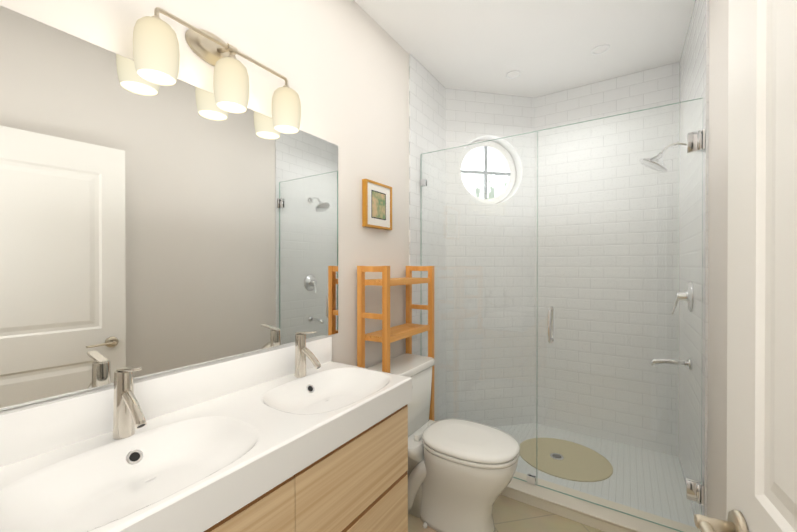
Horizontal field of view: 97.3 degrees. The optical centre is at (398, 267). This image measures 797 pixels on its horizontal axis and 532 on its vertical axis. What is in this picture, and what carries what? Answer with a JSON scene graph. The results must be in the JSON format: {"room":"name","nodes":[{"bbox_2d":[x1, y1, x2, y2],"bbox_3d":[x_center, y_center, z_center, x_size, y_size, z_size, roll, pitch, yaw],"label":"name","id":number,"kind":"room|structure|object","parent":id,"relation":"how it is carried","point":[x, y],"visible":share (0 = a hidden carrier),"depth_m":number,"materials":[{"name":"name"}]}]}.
{"room":"bathroom","nodes":[
{"label":"bathroom","id":0,"kind":"room"},
{"bbox_2d":[0,0,408,411],"bbox_3d":[-0.445,-0.043,1.702,0.120,2.800,4.170,0,0,33],"label":"wall","id":1,"kind":"structure","parent":0,"point":[342,66],"depth_m":1.80,"materials":[{"name":"paint"}]},
{"bbox_2d":[0,6,337,410],"bbox_3d":[-0.658,-0.141,1.258,0.006,0.954,1.274,0,0,33],"label":"mirror","id":2,"kind":"object","parent":1,"relation":"attached to","point":[150,229],"visible":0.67,"depth_m":1.06,"materials":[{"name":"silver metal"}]},
{"bbox_2d":[133,7,300,133],"bbox_3d":[-0.594,-0.699,1.247,0.123,0.266,0.590,0,0,33],"label":"sconce","id":3,"kind":"object","parent":1,"relation":"attached to","point":[156,54],"visible":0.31,"depth_m":1.19,"materials":[{"name":"white glass"}]},
{"bbox_2d":[362,179,391,229],"bbox_3d":[-0.121,-0.361,2.059,0.029,0.263,0.256,0,0,33],"label":"picture frame","id":4,"kind":"object","parent":1,"relation":"attached to","point":[376,205],"visible":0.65,"depth_m":2.03,"materials":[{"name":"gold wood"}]},
{"bbox_2d":[409,54,445,420],"bbox_3d":[0.226,-0.047,2.611,0.010,2.800,0.554,0,0,33],"label":"wall tile","id":5,"kind":"structure","parent":1,"relation":"attached to","point":[427,111],"depth_m":2.59,"materials":[{"name":"white tile"}]},
{"bbox_2d":[446,88,534,426],"bbox_3d":[0.759,-0.049,2.980,0.796,2.800,0.120,0,0,-12],"label":"wall","id":6,"kind":"structure","parent":0,"point":[473,116],"depth_m":2.92,"materials":[{"name":"tile"}]},
{"bbox_2d":[459,140,515,203],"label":"round window","id":7,"kind":"structure","parent":6,"relation":"in","point":[509,185],"depth_m":3.02,"materials":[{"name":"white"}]},
{"bbox_2d":[408,494,603,531],"bbox_3d":[0.253,1.409,1.254,1.785,0.100,4.170,0,0,33],"label":"floor","id":8,"kind":"structure","parent":0,"point":[511,514],"depth_m":1.87,"materials":[{"name":"tile"}]},
{"bbox_2d":[0,331,411,531],"bbox_3d":[-0.475,0.810,1.099,0.488,1.098,1.200,0,0,33],"label":"bathroom vanity","id":9,"kind":"object","parent":8,"relation":"on","point":[301,434],"visible":1,"depth_m":0.98,"materials":[{"name":"white ceramic"}]},
{"bbox_2d":[113,366,146,438],"bbox_3d":[-0.713,0.361,0.936,0.142,0.198,0.049,0,0,33],"label":"faucet","id":10,"kind":"object","parent":9,"relation":"on","point":[128,416],"depth_m":0.94,"materials":[{"name":"silver metal"}]},
{"bbox_2d":[294,331,320,377],"bbox_3d":[-0.374,0.358,1.455,0.142,0.198,0.049,0,0,33],"label":"faucet","id":11,"kind":"object","parent":9,"relation":"on","point":[301,351],"depth_m":1.46,"materials":[{"name":"silver metal"}]},
{"bbox_2d":[357,266,433,420],"bbox_3d":[0.002,0.672,2.072,0.197,1.365,0.527,0,0,33],"label":"shelf","id":12,"kind":"object","parent":8,"relation":"on","point":[386,335],"visible":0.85,"depth_m":1.91,"materials":[{"name":"brown wood"}]},
{"bbox_2d":[367,353,519,531],"bbox_3d":[0.251,0.965,1.913,0.784,0.806,0.436,0,0,33],"label":"toilet","id":13,"kind":"object","parent":8,"relation":"on","point":[460,472],"visible":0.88,"depth_m":1.78,"materials":[{"name":"white ceramic"}]},
{"bbox_2d":[495,423,696,527],"bbox_3d":[1.079,1.343,2.511,1.555,0.020,0.940,0,0,33],"label":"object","id":14,"kind":"structure","parent":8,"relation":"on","point":[638,472],"depth_m":2.24,"materials":[{"name":"grey tile"}]},
{"bbox_2d":[520,438,612,481],"bbox_3d":[1.154,1.329,2.462,0.600,0.008,0.540,0,0,33],"label":"mat","id":15,"kind":"object","parent":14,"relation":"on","point":[561,467],"depth_m":2.42,"materials":[{"name":"beige rubber"}]},
{"bbox_2d":[501,471,700,531],"bbox_3d":[0.792,1.320,2.071,1.555,0.070,0.180,0,0,33],"label":"curb","id":16,"kind":"object","parent":8,"relation":"on","point":[601,518],"visible":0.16,"depth_m":1.89,"materials":[{"name":"beige stone"}]},
{"bbox_2d":[420,98,704,531],"bbox_3d":[0.801,0.240,2.079,1.532,2.087,0.118,0,0,33],"label":"glass shower enclosure","id":17,"kind":"object","parent":16,"relation":"on","point":[694,489],"visible":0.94,"depth_m":1.93,"materials":[{"name":"clear glass"}]},
{"bbox_2d":[354,0,694,97],"bbox_3d":[0.253,-1.491,1.241,1.785,0.100,4.170,0,0,33],"label":"ceiling","id":18,"kind":"structure","parent":0,"point":[544,47],"depth_m":2.21,"materials":[{"name":"paint"}]},
{"bbox_2d":[505,70,520,78],"bbox_3d":[0.858,-1.448,2.628,0.110,0.018,0.110,0,0,33],"label":"recessed light","id":19,"kind":"object","parent":18,"relation":"in","point":[509,72],"visible":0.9,"depth_m":2.62,"materials":[{"name":"white"}]},
{"bbox_2d":[591,44,609,54],"bbox_3d":[1.337,-1.447,2.325,0.110,0.018,0.110,0,0,33],"label":"recessed light","id":20,"kind":"object","parent":18,"relation":"in","point":[598,46],"visible":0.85,"depth_m":2.31,"materials":[{"name":"white"}]},
{"bbox_2d":[707,0,728,520],"bbox_3d":[0.961,-0.040,0.791,0.120,2.800,3.940,0,0,33],"label":"wall","id":21,"kind":"structure","parent":0,"point":[717,273],"depth_m":1.45,"materials":[{"name":"paint"}]},
{"bbox_2d":[678,0,708,515],"bbox_3d":[1.703,-0.045,2.047,0.010,2.800,1.005,0,0,33],"label":"wall tile","id":22,"kind":"structure","parent":21,"relation":"attached to","point":[694,73],"depth_m":1.89,"materials":[{"name":"white tile"}]},
{"bbox_2d":[639,142,686,171],"bbox_3d":[1.553,-0.643,2.050,0.246,0.163,0.160,0,0,33],"label":"shower head","id":23,"kind":"object","parent":22,"relation":"attached to","point":[656,163],"depth_m":2.04},
{"bbox_2d":[650,358,691,368],"bbox_3d":[1.576,0.549,2.040,0.190,0.068,0.060,0,0,33],"label":"spout","id":24,"kind":"object","parent":22,"relation":"attached to","point":[655,361],"depth_m":2.02,"materials":[{"name":"silver metal"}]},
{"bbox_2d":[671,282,693,314],"bbox_3d":[1.619,0.176,2.011,0.090,0.192,0.170,0,0,33],"label":"shower valve","id":25,"kind":"object","parent":22,"relation":"attached to","point":[689,291],"depth_m":1.99,"materials":[{"name":"silver metal"}]},
{"bbox_2d":[694,0,796,531],"bbox_3d":[0.451,0.314,0.318,0.202,2.073,0.802,0,0,33],"label":"door","id":26,"kind":"structure","parent":21,"relation":"in","point":[762,304],"depth_m":0.56,"materials":[{"name":"white paint"}]},
{"bbox_3d":[1.412,-0.049,2.915,1.665,2.800,0.110,0,0,33],"label":"wall","id":27,"kind":"structure","parent":0,"visible":0},
{"bbox_2d":[534,62,679,455],"bbox_3d":[1.570,-0.048,2.740,0.970,2.800,0.010,0,0,33],"label":"wall tile","id":28,"kind":"structure","parent":27,"relation":"attached to","point":[649,88],"depth_m":2.70,"materials":[{"name":"white tile"}]}
]}

